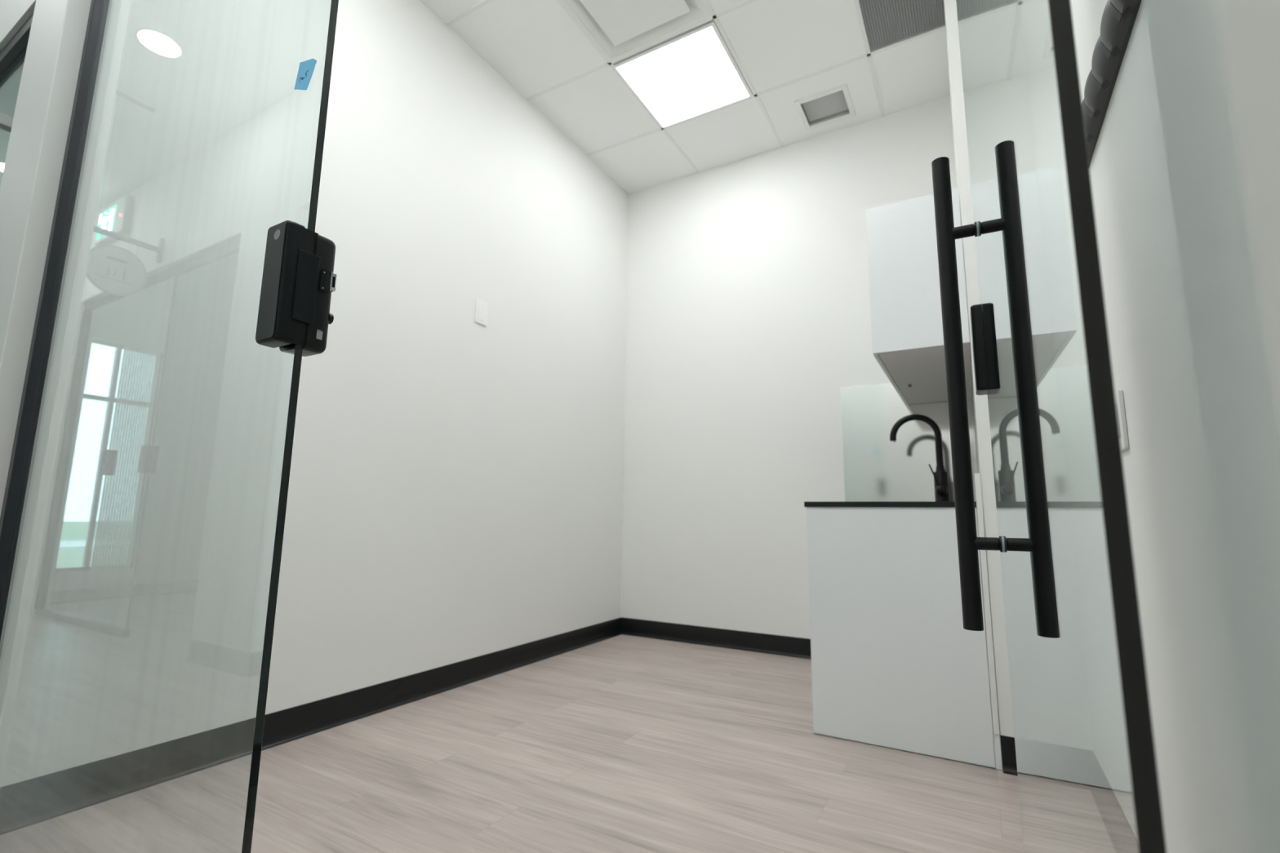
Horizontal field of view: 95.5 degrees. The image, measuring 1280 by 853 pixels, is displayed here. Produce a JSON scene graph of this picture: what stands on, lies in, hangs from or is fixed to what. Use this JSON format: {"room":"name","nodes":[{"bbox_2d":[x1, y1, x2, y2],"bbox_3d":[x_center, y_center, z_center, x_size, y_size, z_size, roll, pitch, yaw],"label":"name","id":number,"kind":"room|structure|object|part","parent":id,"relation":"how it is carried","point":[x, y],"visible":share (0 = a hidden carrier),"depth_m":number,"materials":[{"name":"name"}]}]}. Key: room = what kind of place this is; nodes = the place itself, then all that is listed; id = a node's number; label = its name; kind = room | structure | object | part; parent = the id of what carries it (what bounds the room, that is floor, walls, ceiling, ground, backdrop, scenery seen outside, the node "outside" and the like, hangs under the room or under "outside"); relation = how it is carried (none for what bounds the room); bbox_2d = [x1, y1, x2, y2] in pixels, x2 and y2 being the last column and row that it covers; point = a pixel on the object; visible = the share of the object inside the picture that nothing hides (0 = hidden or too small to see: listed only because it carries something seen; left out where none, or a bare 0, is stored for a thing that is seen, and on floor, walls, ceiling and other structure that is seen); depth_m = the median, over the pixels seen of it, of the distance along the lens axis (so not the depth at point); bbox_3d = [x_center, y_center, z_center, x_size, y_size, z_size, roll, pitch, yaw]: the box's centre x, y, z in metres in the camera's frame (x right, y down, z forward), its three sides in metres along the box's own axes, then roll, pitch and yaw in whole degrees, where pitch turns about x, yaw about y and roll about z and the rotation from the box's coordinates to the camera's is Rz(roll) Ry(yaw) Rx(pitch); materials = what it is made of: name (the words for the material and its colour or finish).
{"room":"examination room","nodes":[
{"label":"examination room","id":0,"kind":"room"},
{"bbox_2d":[0,0,91,516],"bbox_3d":[-4.969,-0.402,3.507,7.970,3.430,0.117,-4,-10,30],"label":"wall","id":1,"kind":"structure","parent":0,"point":[33,166],"depth_m":1.52,"materials":[{"name":"white paint"}]},
{"bbox_2d":[265,0,628,715],"bbox_3d":[-0.942,-0.404,3.165,0.120,3.430,3.310,-4,-10,30],"label":"wall","id":2,"kind":"structure","parent":0,"point":[455,488],"depth_m":2.96,"materials":[{"name":"white paint"}]},
{"bbox_2d":[261,617,622,751],"bbox_3d":[-0.927,1.223,2.838,0.020,0.115,3.210,-4,-10,30],"label":"baseboard","id":3,"kind":"structure","parent":2,"relation":"attached to","point":[288,725],"depth_m":2.66,"materials":[{"name":"black plastic"}]},
{"bbox_2d":[474,298,488,326],"bbox_3d":[-0.870,-0.627,3.191,0.009,0.134,0.088,-4,-10,30],"label":"wall plate","id":4,"kind":"object","parent":2,"relation":"attached to","point":[481,307],"visible":1,"depth_m":3.19,"materials":[{"name":"white plastic"}]},
{"bbox_2d":[250,634,1023,852],"bbox_3d":[-2.577,1.254,2.397,13.000,0.120,6.520,-4,-10,30],"label":"floor","id":5,"kind":"structure","parent":0,"point":[620,744],"depth_m":1.92,"materials":[{"name":"grey wood"}]},
{"bbox_2d":[0,11,34,185],"bbox_3d":[-3.462,-0.032,2.577,3.855,2.455,0.045,-4,-10,30],"label":"glass wall","id":6,"kind":"structure","parent":5,"relation":"on","point":[12,55],"depth_m":1.99,"materials":[{"name":"grey"}]},
{"bbox_2d":[0,112,13,132],"bbox_3d":[-2.053,-0.978,1.827,0.040,0.037,0.135,-4,-10,30],"label":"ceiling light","id":7,"kind":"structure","parent":6,"relation":"in","point":[6,122],"depth_m":1.85,"materials":[{"name":"grey"}]},
{"bbox_3d":[-3.472,-0.030,2.588,3.825,2.355,0.012,-4,-10,30],"label":"pane","id":8,"kind":"part","parent":6,"relation":"part of","materials":[{"name":"clear glass"}]},
{"bbox_3d":[-3.447,-1.221,2.759,3.855,0.050,0.045,-4,-10,30],"label":"frame","id":9,"kind":"part","parent":6,"relation":"part of","materials":[{"name":"grey"}]},
{"bbox_2d":[0,0,338,852],"bbox_3d":[-1.016,-0.315,1.200,1.152,2.660,0.040,-4,-10,30],"label":"fixed glass panel","id":10,"kind":"object","parent":5,"relation":"on","point":[142,518],"visible":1,"depth_m":1.08,"materials":[{"name":"grey"}]},
{"bbox_2d":[255,220,336,356],"bbox_3d":[-0.532,-0.213,0.912,0.071,0.193,0.087,-4,-10,30],"label":"door lock","id":11,"kind":"object","parent":10,"relation":"attached to","point":[299,281],"visible":1,"depth_m":0.89,"materials":[{"name":"black"}]},
{"bbox_3d":[-0.498,-0.230,0.920,0.003,0.036,0.015,-4,-10,30],"label":"latch plate","id":12,"kind":"part","parent":11,"relation":"part of","materials":[{"name":"black metal"}]},
{"bbox_2d":[294,58,316,89],"bbox_3d":[-0.563,-0.592,0.977,0.060,0.063,0.001,-4,-10,30],"label":"tape","id":13,"kind":"object","parent":10,"relation":"attached to","point":[306,68],"visible":1,"depth_m":0.98,"materials":[{"name":"blue plastic"}]},
{"bbox_2d":[806,473,1002,770],"bbox_3d":[1.277,0.781,2.751,0.638,1.018,1.244,-4,-10,30],"label":"base cabinet","id":14,"kind":"object","parent":5,"relation":"on","point":[895,664],"visible":1,"depth_m":2.21,"materials":[{"name":"white laminate"}]},
{"bbox_2d":[804,501,977,507],"bbox_3d":[1.275,0.392,2.826,0.627,0.022,1.260,-4,-10,30],"label":"countertop","id":15,"kind":"structure","parent":14,"relation":"on","point":[846,504],"depth_m":2.28,"materials":[{"name":"black stone"}]},
{"bbox_2d":[889,413,949,501],"bbox_3d":[1.428,0.168,2.985,0.262,0.474,0.096,-4,-10,30],"label":"faucet","id":16,"kind":"object","parent":15,"relation":"on","point":[940,476],"visible":0.94,"depth_m":2.94,"materials":[{"name":"black metal"}]},
{"bbox_3d":[1.429,0.076,3.016,0.245,0.284,0.033,-4,-10,30],"label":"spout","id":17,"kind":"part","parent":16,"relation":"part of","materials":[{"name":"black metal"}]},
{"bbox_3d":[1.471,0.240,2.915,0.040,0.104,0.010,-2,-9,17],"label":"lever","id":18,"kind":"part","parent":16,"relation":"part of","materials":[{"name":"black metal"}]},
{"bbox_2d":[420,0,950,193],"bbox_3d":[0.227,-2.203,2.714,2.585,0.020,3.210,-4,-10,30],"label":"ceiling","id":19,"kind":"structure","parent":0,"point":[535,46],"depth_m":3.44,"materials":[{"name":"white tile"}]},
{"bbox_2d":[561,0,711,61],"bbox_3d":[-0.054,-2.193,2.923,0.644,0.064,0.644,-4,-10,30],"label":"ceiling vent","id":20,"kind":"object","parent":19,"relation":"in","point":[619,28],"visible":1,"depth_m":3.06,"materials":[{"name":"white metal"}]},
{"bbox_2d":[613,19,754,128],"bbox_3d":[0.271,-2.101,3.505,0.644,0.063,0.644,-4,-10,30],"label":"panel light","id":21,"kind":"object","parent":19,"relation":"attached to","point":[691,73],"visible":0.91,"depth_m":3.45,"materials":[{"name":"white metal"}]},
{"bbox_2d":[444,0,945,173],"bbox_3d":[0.223,-2.200,2.716,2.577,0.022,3.210,-4,-10,30],"label":"ceiling grid","id":22,"kind":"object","parent":19,"relation":"attached to","point":[714,16],"depth_m":3.34,"materials":[{"name":"white metal"}]},
{"bbox_2d":[794,84,855,130],"bbox_3d":[1.183,-2.046,3.710,0.316,0.046,0.316,-4,-10,30],"label":"ceiling vent","id":23,"kind":"object","parent":19,"relation":"in","point":[836,100],"visible":1,"depth_m":3.71,"materials":[{"name":"white metal"}]},
{"bbox_2d":[858,0,945,51],"bbox_3d":[1.407,-2.219,2.839,0.660,0.122,0.660,-4,-10,30],"label":"ceiling vent","id":24,"kind":"object","parent":19,"relation":"in","point":[886,22],"visible":0.75,"depth_m":3.04,"materials":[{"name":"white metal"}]},
{"bbox_2d":[621,95,978,639],"bbox_3d":[1.104,-0.275,3.840,2.745,3.430,0.120,-4,-10,30],"label":"wall","id":25,"kind":"structure","parent":0,"point":[748,313],"depth_m":3.98,"materials":[{"name":"white paint"}]},
{"bbox_2d":[621,617,811,659],"bbox_3d":[0.594,1.387,3.789,1.695,0.115,0.020,-4,-10,30],"label":"baseboard","id":26,"kind":"structure","parent":25,"relation":"attached to","point":[792,646],"depth_m":3.83,"materials":[{"name":"black plastic"}]},
{"bbox_2d":[840,382,977,501],"bbox_3d":[1.571,0.101,3.434,0.716,0.744,0.006,-4,-10,30],"label":"backsplash","id":27,"kind":"structure","parent":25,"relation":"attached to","point":[877,468],"depth_m":3.47,"materials":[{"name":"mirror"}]},
{"bbox_2d":[865,187,973,404],"bbox_3d":[1.424,-0.535,2.890,0.350,0.649,1.251,-4,-10,30],"label":"upper cabinet","id":28,"kind":"object","parent":25,"relation":"attached to","point":[907,325],"visible":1,"depth_m":2.38,"materials":[{"name":"white"}]},
{"bbox_3d":[1.131,-0.570,2.716,0.017,0.637,0.613,-4,-10,30],"label":"door","id":29,"kind":"part","parent":28,"relation":"part of","materials":[{"name":"white laminate"}]},
{"bbox_3d":[1.438,-0.486,3.245,0.017,0.637,0.613,-4,-10,30],"label":"door","id":30,"kind":"part","parent":28,"relation":"part of","materials":[{"name":"white laminate"}]},
{"bbox_2d":[800,103,848,124],"bbox_3d":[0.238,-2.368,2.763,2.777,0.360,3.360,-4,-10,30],"label":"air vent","id":31,"kind":"structure","parent":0,"point":[801,104],"depth_m":3.98,"materials":[{"name":"grey metal"}]},
{"bbox_2d":[943,0,1014,768],"bbox_3d":[1.760,-0.444,2.681,0.422,3.430,1.257,-4,-10,30],"label":"door frame","id":32,"kind":"structure","parent":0,"point":[985,468],"depth_m":2.17,"materials":[{"name":"white metal"}]},
{"bbox_2d":[1000,735,1017,776],"bbox_3d":[1.352,1.112,1.924,0.264,0.115,0.020,-4,-10,30],"label":"baseboard","id":33,"kind":"structure","parent":32,"relation":"attached to","point":[1007,744],"depth_m":1.98,"materials":[{"name":"black plastic"}]},
{"bbox_2d":[1070,0,1260,852],"bbox_3d":[1.071,-0.672,1.244,0.150,3.430,1.953,-4,-10,30],"label":"wall","id":34,"kind":"structure","parent":0,"point":[1205,787],"depth_m":0.99,"materials":[{"name":"white paint"}]},
{"bbox_2d":[1081,0,1141,165],"bbox_3d":[0.790,-0.717,0.948,0.038,0.062,1.056,-4,-10,30],"label":"coat rack","id":35,"kind":"object","parent":34,"relation":"attached to","point":[1118,17],"visible":0.76,"depth_m":1.08,"materials":[{"name":"grey"}]},
{"bbox_2d":[1115,389,1128,451],"bbox_3d":[1.031,-0.011,1.253,0.013,0.126,0.080,-4,-10,30],"label":"light switch","id":36,"kind":"object","parent":34,"relation":"attached to","point":[1122,420],"visible":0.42,"depth_m":1.22,"materials":[{"name":"white plastic"}]},
{"bbox_2d":[1145,0,1279,852],"bbox_3d":[1.605,-0.892,-0.240,2.865,3.430,0.117,-4,-10,30],"label":"wall","id":37,"kind":"structure","parent":0,"point":[1216,63],"depth_m":0.34,"materials":[{"name":"white paint"}]},
{"bbox_2d":[931,0,1166,852],"bbox_3d":[0.477,-0.335,0.783,0.152,2.590,0.989,-4,-10,28],"label":"door","id":38,"kind":"structure","parent":37,"relation":"in","point":[1088,782],"depth_m":0.44,"materials":[{"name":"black"}]},
{"bbox_3d":[0.630,-0.380,1.136,0.047,0.028,0.028,-4,-10,28],"label":"post","id":39,"kind":"part","parent":38,"relation":"part of","materials":[{"name":"black metal"}]},
{"bbox_3d":[0.653,-0.090,1.077,0.152,0.908,0.032,-4,-10,28],"label":"pull handle","id":40,"kind":"part","parent":38,"relation":"part of","materials":[{"name":"black metal"}]},
{"bbox_2d":[969,303,988,395],"bbox_3d":[0.700,-0.155,1.171,0.049,0.176,0.061,-4,-10,28],"label":"door lock","id":41,"kind":"object","parent":38,"relation":"attached to","point":[975,311],"visible":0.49,"depth_m":1.15,"materials":[{"name":"black"}]},
{"bbox_3d":[0.623,0.211,1.046,0.047,0.028,0.028,-4,-10,28],"label":"post","id":42,"kind":"part","parent":38,"relation":"part of","materials":[{"name":"black metal"}]}
]}

